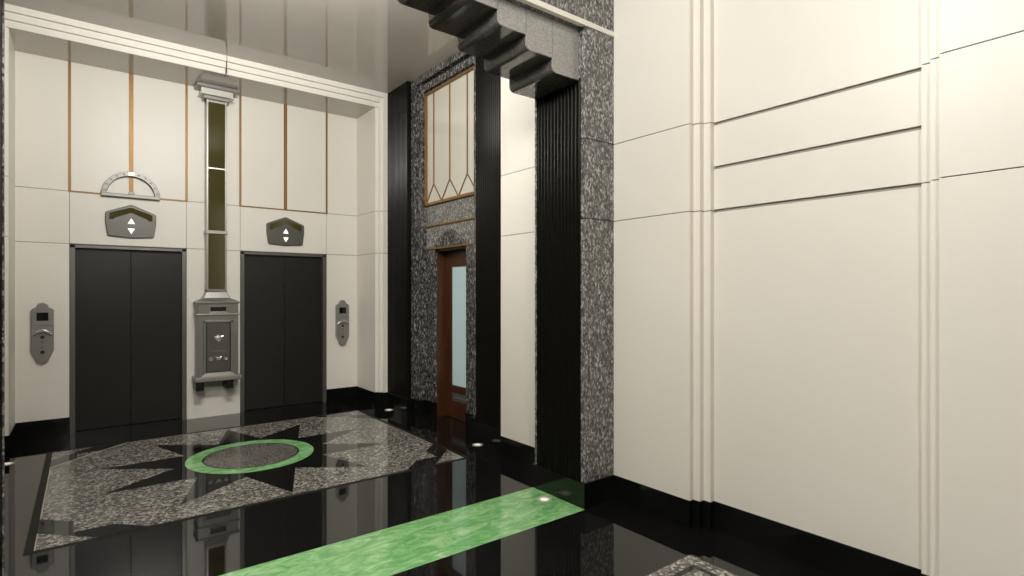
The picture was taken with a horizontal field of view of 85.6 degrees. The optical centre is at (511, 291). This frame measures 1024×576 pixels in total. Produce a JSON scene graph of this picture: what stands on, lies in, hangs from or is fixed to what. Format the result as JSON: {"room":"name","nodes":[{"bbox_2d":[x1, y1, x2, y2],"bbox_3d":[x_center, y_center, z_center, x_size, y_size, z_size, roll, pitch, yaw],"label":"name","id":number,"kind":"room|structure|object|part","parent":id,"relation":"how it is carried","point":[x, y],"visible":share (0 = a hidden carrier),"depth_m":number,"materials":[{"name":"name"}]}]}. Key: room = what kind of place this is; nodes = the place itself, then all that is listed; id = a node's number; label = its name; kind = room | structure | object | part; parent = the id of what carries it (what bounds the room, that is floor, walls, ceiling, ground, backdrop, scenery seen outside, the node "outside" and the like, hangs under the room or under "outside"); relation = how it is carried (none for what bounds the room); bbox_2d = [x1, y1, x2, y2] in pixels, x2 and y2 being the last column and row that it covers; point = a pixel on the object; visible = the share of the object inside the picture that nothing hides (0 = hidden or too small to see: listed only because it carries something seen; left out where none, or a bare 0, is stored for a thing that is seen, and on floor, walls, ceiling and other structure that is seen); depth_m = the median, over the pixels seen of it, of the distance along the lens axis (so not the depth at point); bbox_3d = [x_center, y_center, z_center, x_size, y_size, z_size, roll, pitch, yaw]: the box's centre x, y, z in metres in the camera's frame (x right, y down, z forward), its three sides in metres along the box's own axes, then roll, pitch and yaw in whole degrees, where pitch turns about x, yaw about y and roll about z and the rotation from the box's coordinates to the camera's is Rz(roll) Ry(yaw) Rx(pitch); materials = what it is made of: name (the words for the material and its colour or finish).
{"room":"elevator lobby","nodes":[
{"label":"elevator lobby","id":0,"kind":"room"},
{"bbox_2d":[5,27,14,435],"bbox_3d":[-5.479,-0.694,5.582,0.660,4.212,1.045,0,0,-38],"label":"wall","id":1,"kind":"structure","parent":0,"point":[9,47],"depth_m":5.50,"materials":[{"name":"beige stone"}]},
{"bbox_2d":[5,423,15,454],"bbox_3d":[-5.437,1.506,5.614,0.566,0.188,1.045,0,0,-38],"label":"baseboard","id":2,"kind":"structure","parent":1,"relation":"attached to","point":[10,440],"depth_m":5.52,"materials":[{"name":"black stone"}]},
{"bbox_2d":[15,51,356,422],"bbox_3d":[-3.933,-0.600,7.249,4.226,4.400,0.300,0,0,-38],"label":"wall","id":3,"kind":"structure","parent":0,"point":[49,218],"depth_m":6.76,"materials":[{"name":"beige stone"}]},
{"bbox_2d":[31,302,53,362],"bbox_3d":[-5.152,0.449,6.069,0.193,0.668,0.076,0,0,-38],"label":"station","id":4,"kind":"object","parent":3,"relation":"attached to","point":[42,315],"visible":1,"depth_m":6.06,"materials":[{"name":"grey metal"}]},
{"bbox_2d":[70,245,185,433],"bbox_3d":[-4.587,0.532,6.652,1.141,2.135,0.164,0,0,-38],"label":"door","id":5,"kind":"structure","parent":3,"relation":"in","point":[128,304],"depth_m":6.60,"materials":[{"name":"grey metal"}]},
{"bbox_3d":[-4.793,0.538,6.486,0.526,2.096,0.035,0,0,-38],"label":"panel","id":6,"kind":"part","parent":5,"relation":"part of","materials":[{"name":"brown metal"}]},
{"bbox_3d":[-4.569,1.597,6.630,1.047,0.006,0.100,0,0,-38],"label":"sill","id":7,"kind":"part","parent":5,"relation":"part of","materials":[{"name":"black metal"}]},
{"bbox_3d":[-4.373,0.538,6.810,0.526,2.096,0.035,0,0,-38],"label":"panel","id":8,"kind":"part","parent":5,"relation":"part of","materials":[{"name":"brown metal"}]},
{"bbox_2d":[68,61,187,201],"bbox_3d":[-4.543,-1.870,6.596,1.173,1.480,0.027,0,0,-38],"label":"trim","id":9,"kind":"structure","parent":3,"relation":"attached to","point":[69,62],"depth_m":6.58,"materials":[{"name":"gold metal"}]},
{"bbox_2d":[105,205,155,237],"bbox_3d":[-4.528,-0.837,6.577,0.500,0.392,0.039,0,0,-38],"label":"lantern","id":10,"kind":"object","parent":3,"relation":"attached to","point":[130,221],"visible":1,"depth_m":6.56,"materials":[{"name":"grey metal"}]},
{"bbox_3d":[-4.518,-0.927,6.564,0.424,0.150,0.007,0,0,-38],"label":"olive glass","id":11,"kind":"part","parent":10,"relation":"part of","materials":[{"name":"yellow"}]},
{"bbox_2d":[101,172,159,200],"bbox_3d":[-4.524,-1.270,6.571,0.580,0.309,0.050,0,0,-38],"label":"dial","id":12,"kind":"object","parent":3,"relation":"attached to","point":[114,177],"visible":1,"depth_m":6.55,"materials":[{"name":"metal"}]},
{"bbox_2d":[16,386,356,439],"bbox_3d":[-3.931,1.506,7.247,4.226,0.188,0.306,0,0,-38],"label":"baseboard","id":13,"kind":"structure","parent":3,"relation":"attached to","point":[59,426],"depth_m":6.16,"materials":[{"name":"black stone"}]},
{"bbox_2d":[5,3,386,118],"bbox_3d":[-3.704,-2.699,6.954,4.116,0.202,1.048,0,0,-38],"label":"crown molding","id":14,"kind":"structure","parent":3,"relation":"attached to","point":[34,32],"depth_m":6.40,"materials":[{"name":"beige paint"}]},
{"bbox_2d":[194,81,237,297],"bbox_3d":[-3.767,-1.260,7.045,0.470,2.678,0.225,0,0,-38],"label":"chute","id":15,"kind":"object","parent":3,"relation":"attached to","point":[216,98],"visible":1,"depth_m":7.02,"materials":[{"name":"silver metal"}]},
{"bbox_3d":[-3.792,-1.230,7.077,0.232,2.460,0.145,0,0,-38],"label":"metal frame","id":16,"kind":"part","parent":15,"relation":"part of","materials":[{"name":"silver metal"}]},
{"bbox_3d":[-3.767,-2.515,7.045,0.470,0.170,0.225,0,0,-38],"label":"cap plate","id":17,"kind":"part","parent":15,"relation":"part of","materials":[{"name":"grey metal"}]},
{"bbox_3d":[-3.755,-1.986,7.030,0.192,0.828,0.014,0,0,-38],"label":"olive pane","id":18,"kind":"part","parent":15,"relation":"part of","materials":[{"name":"green glass"}]},
{"bbox_3d":[-3.755,-1.167,7.030,0.192,0.785,0.014,0,0,-38],"label":"olive pane","id":19,"kind":"part","parent":15,"relation":"part of","materials":[{"name":"green glass"}]},
{"bbox_3d":[-3.755,-0.383,7.030,0.192,0.725,0.014,0,0,-38],"label":"olive pane","id":20,"kind":"part","parent":15,"relation":"part of","materials":[{"name":"green glass"}]},
{"bbox_2d":[192,298,241,390],"bbox_3d":[-3.747,0.652,7.019,0.524,1.145,0.293,0,0,-38],"label":"box","id":21,"kind":"object","parent":3,"relation":"attached to","point":[216,319],"visible":1,"depth_m":6.93,"materials":[{"name":"grey metal"}]},
{"bbox_3d":[-3.830,1.157,7.102,0.230,0.086,0.060,0,0,-38],"label":"plate","id":22,"kind":"part","parent":21,"relation":"part of","materials":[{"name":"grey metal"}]},
{"bbox_3d":[-3.755,0.282,7.030,0.484,0.020,0.264,0,0,-38],"label":"moulding","id":23,"kind":"part","parent":21,"relation":"part of","materials":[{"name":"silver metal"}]},
{"bbox_3d":[-3.756,0.113,7.031,0.490,0.065,0.262,0,0,-38],"label":"lid","id":24,"kind":"part","parent":21,"relation":"part of","materials":[{"name":"grey metal"}]},
{"bbox_3d":[-3.749,1.085,7.022,0.524,0.059,0.285,0,0,-38],"label":"moulding","id":25,"kind":"part","parent":21,"relation":"part of","materials":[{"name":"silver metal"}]},
{"bbox_3d":[-3.673,1.032,6.924,0.396,0.047,0.053,0,0,-38],"label":"sloping sill","id":26,"kind":"part","parent":21,"relation":"part of","materials":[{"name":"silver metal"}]},
{"bbox_3d":[-3.679,0.690,6.932,0.336,0.670,0.020,0,0,-38],"label":"frame","id":27,"kind":"part","parent":21,"relation":"part of","materials":[{"name":"grey metal"}]},
{"bbox_3d":[-3.683,0.695,6.936,0.260,0.601,0.010,0,0,-38],"label":"panel","id":28,"kind":"part","parent":21,"relation":"part of","materials":[{"name":"grey metal"}]},
{"bbox_2d":[240,252,325,412],"bbox_3d":[-3.191,0.532,7.733,1.141,2.135,0.164,0,0,-38],"label":"door","id":29,"kind":"structure","parent":3,"relation":"in","point":[283,295],"depth_m":7.70,"materials":[{"name":"grey metal"}]},
{"bbox_3d":[-3.397,0.538,7.566,0.526,2.096,0.035,0,0,-38],"label":"panel","id":30,"kind":"part","parent":29,"relation":"part of","materials":[{"name":"grey metal"}]},
{"bbox_3d":[-3.174,1.597,7.710,1.047,0.006,0.100,0,0,-38],"label":"sill","id":31,"kind":"part","parent":29,"relation":"part of","materials":[{"name":"black metal"}]},
{"bbox_3d":[-2.978,0.538,7.891,0.526,2.096,0.035,0,0,-38],"label":"panel","id":32,"kind":"part","parent":29,"relation":"part of","materials":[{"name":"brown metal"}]},
{"bbox_2d":[239,95,327,213],"bbox_3d":[-3.147,-1.870,7.676,1.173,1.480,0.027,0,0,-38],"label":"trim","id":33,"kind":"structure","parent":3,"relation":"attached to","point":[285,105],"depth_m":7.67,"materials":[{"name":"gold metal"}]},
{"bbox_2d":[266,217,303,245],"bbox_3d":[-3.135,-0.837,7.655,0.500,0.392,0.039,0,0,-38],"label":"lantern","id":34,"kind":"object","parent":3,"relation":"attached to","point":[285,231],"visible":1,"depth_m":7.64,"materials":[{"name":"grey metal"}]},
{"bbox_3d":[-3.125,-0.927,7.643,0.424,0.150,0.007,0,0,-38],"label":"olive glass","id":35,"kind":"part","parent":34,"relation":"part of","materials":[{"name":"yellow"}]},
{"bbox_2d":[335,300,348,344],"bbox_3d":[-2.490,0.449,8.129,0.193,0.668,0.076,0,0,-38],"label":"station","id":36,"kind":"object","parent":3,"relation":"attached to","point":[342,308],"visible":1,"depth_m":8.11,"materials":[{"name":"grey metal"}]},
{"bbox_2d":[5,0,458,93],"bbox_3d":[-1.911,-2.875,0.917,10.500,0.150,12.990,0,0,-38],"label":"ceiling","id":37,"kind":"structure","parent":0,"point":[376,45],"depth_m":5.92,"materials":[{"name":"beige paint"}]},
{"bbox_2d":[357,94,387,391],"bbox_3d":[-1.931,-0.694,8.328,0.660,4.212,1.045,0,0,-38],"label":"wall","id":38,"kind":"structure","parent":0,"point":[372,127],"depth_m":7.83,"materials":[{"name":"beige stone"}]},
{"bbox_2d":[357,386,386,405],"bbox_3d":[-1.973,1.506,8.295,0.566,0.188,1.045,0,0,-38],"label":"baseboard","id":39,"kind":"structure","parent":38,"relation":"attached to","point":[374,398],"depth_m":7.84,"materials":[{"name":"black stone"}]},
{"bbox_2d":[5,399,837,575],"bbox_3d":[-1.942,1.660,0.957,10.500,0.120,13.090,0,0,-38],"label":"floor","id":40,"kind":"structure","parent":0,"point":[613,537],"depth_m":3.69,"materials":[{"name":"black stone"}]},
{"bbox_2d":[23,410,469,555],"bbox_3d":[-2.518,1.599,5.422,3.242,0.002,2.738,0,0,-38],"label":"medallion","id":41,"kind":"object","parent":40,"relation":"on","point":[85,494],"visible":1,"depth_m":4.96,"materials":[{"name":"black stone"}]},
{"bbox_2d":[387,81,410,412],"bbox_3d":[-1.372,-0.600,7.719,0.520,4.400,0.606,0,0,-38],"label":"pilaster","id":42,"kind":"object","parent":40,"relation":"on","point":[399,99],"visible":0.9,"depth_m":7.50,"materials":[{"name":"black stone"}]},
{"bbox_2d":[219,487,583,575],"bbox_3d":[-0.905,1.600,3.322,3.184,0.001,0.592,0,0,-38],"label":"strip","id":43,"kind":"object","parent":40,"relation":"on","point":[393,550],"visible":1,"depth_m":3.54,"materials":[{"name":"green stone"}]},
{"bbox_2d":[537,497,551,501],"bbox_3d":[0.251,1.598,4.259,0.112,0.004,0.112,0,0,-38],"label":"recessed light","id":44,"kind":"object","parent":43,"relation":"on","point":[540,499],"visible":1,"depth_m":4.26,"materials":[{"name":"white glass"}]},
{"bbox_2d":[411,51,475,435],"bbox_3d":[-0.642,-0.600,6.866,0.510,4.400,1.675,0,0,-38],"label":"door surround","id":45,"kind":"object","parent":40,"relation":"on","point":[449,224],"visible":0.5,"depth_m":7.12,"materials":[{"name":"stone"}]},
{"bbox_2d":[425,66,473,206],"bbox_3d":[-0.750,-1.847,6.782,0.085,1.465,1.189,0,0,-38],"label":"window","id":46,"kind":"structure","parent":45,"relation":"attached to","point":[449,107],"depth_m":6.76,"materials":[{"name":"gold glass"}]},
{"bbox_3d":[-0.604,-0.694,6.895,0.415,4.212,1.555,0,0,-38],"label":"jamb panel","id":47,"kind":"part","parent":45,"relation":"part of","materials":[{"name":"stone"}]},
{"bbox_3d":[-0.600,-0.839,6.898,0.405,0.553,1.175,0,0,-38],"label":"lintel panel","id":48,"kind":"part","parent":45,"relation":"part of","materials":[{"name":"grey stone"}]},
{"bbox_2d":[437,246,465,421],"bbox_3d":[-0.588,0.476,6.907,0.375,2.247,0.935,0,0,-38],"label":"door","id":49,"kind":"structure","parent":45,"relation":"attached to","point":[451,262],"depth_m":7.04,"materials":[{"name":"red wood"}]},
{"bbox_3d":[-0.621,0.430,6.885,0.015,1.510,0.440,0,0,-38],"label":"pane","id":50,"kind":"part","parent":49,"relation":"part of","materials":[{"name":"clear glass"}]},
{"bbox_2d":[475,57,501,446],"bbox_3d":[-0.022,-0.600,5.975,0.520,4.400,0.571,0,0,-38],"label":"pilaster","id":51,"kind":"object","parent":40,"relation":"on","point":[488,86],"visible":0.47,"depth_m":5.87,"materials":[{"name":"black stone"}]},
{"bbox_2d":[647,555,736,575],"bbox_3d":[0.642,1.600,1.351,3.161,0.001,2.650,0,0,-38],"label":"floor panel","id":52,"kind":"object","parent":40,"relation":"on","point":[689,565],"visible":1,"depth_m":3.19,"materials":[{"name":"stone"}]},
{"bbox_2d":[501,0,1023,575],"bbox_3d":[2.868,-0.694,2.128,0.660,4.212,9.055,0,0,-38],"label":"wall","id":53,"kind":"structure","parent":0,"point":[819,204],"depth_m":3.20,"materials":[{"name":"beige stone"}]},
{"bbox_2d":[500,436,927,575],"bbox_3d":[2.826,1.506,2.095,0.566,0.188,9.055,0,0,-38],"label":"baseboard","id":54,"kind":"structure","parent":53,"relation":"attached to","point":[837,558],"depth_m":3.52,"materials":[{"name":"black stone"}]},
{"bbox_3d":[-4.645,-0.600,0.441,5.594,4.400,0.583,0,0,-38],"label":"wall","id":55,"kind":"structure","parent":0,"visible":0},
{"bbox_2d":[0,0,614,575],"bbox_3d":[-0.905,-0.600,3.337,3.866,4.400,0.605,0,0,-38],"label":"arch","id":56,"kind":"object","parent":55,"relation":"attached to","point":[558,54],"visible":1,"depth_m":4.18,"materials":[{"name":"grey stone"}]},
{"bbox_3d":[-2.210,-0.104,2.344,0.030,3.032,0.513,0,0,-38],"label":"fluted panel","id":57,"kind":"part","parent":56,"relation":"part of","materials":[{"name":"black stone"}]},
{"bbox_3d":[0.373,-0.104,4.343,0.030,3.032,0.513,0,0,-38],"label":"fluted panel","id":58,"kind":"part","parent":56,"relation":"part of","materials":[{"name":"black stone"}]},
{"bbox_3d":[-0.754,-2.384,3.142,3.866,0.832,0.092,0,0,-38],"label":"header panel","id":59,"kind":"part","parent":56,"relation":"part of","materials":[{"name":"grey stone"}]}
]}

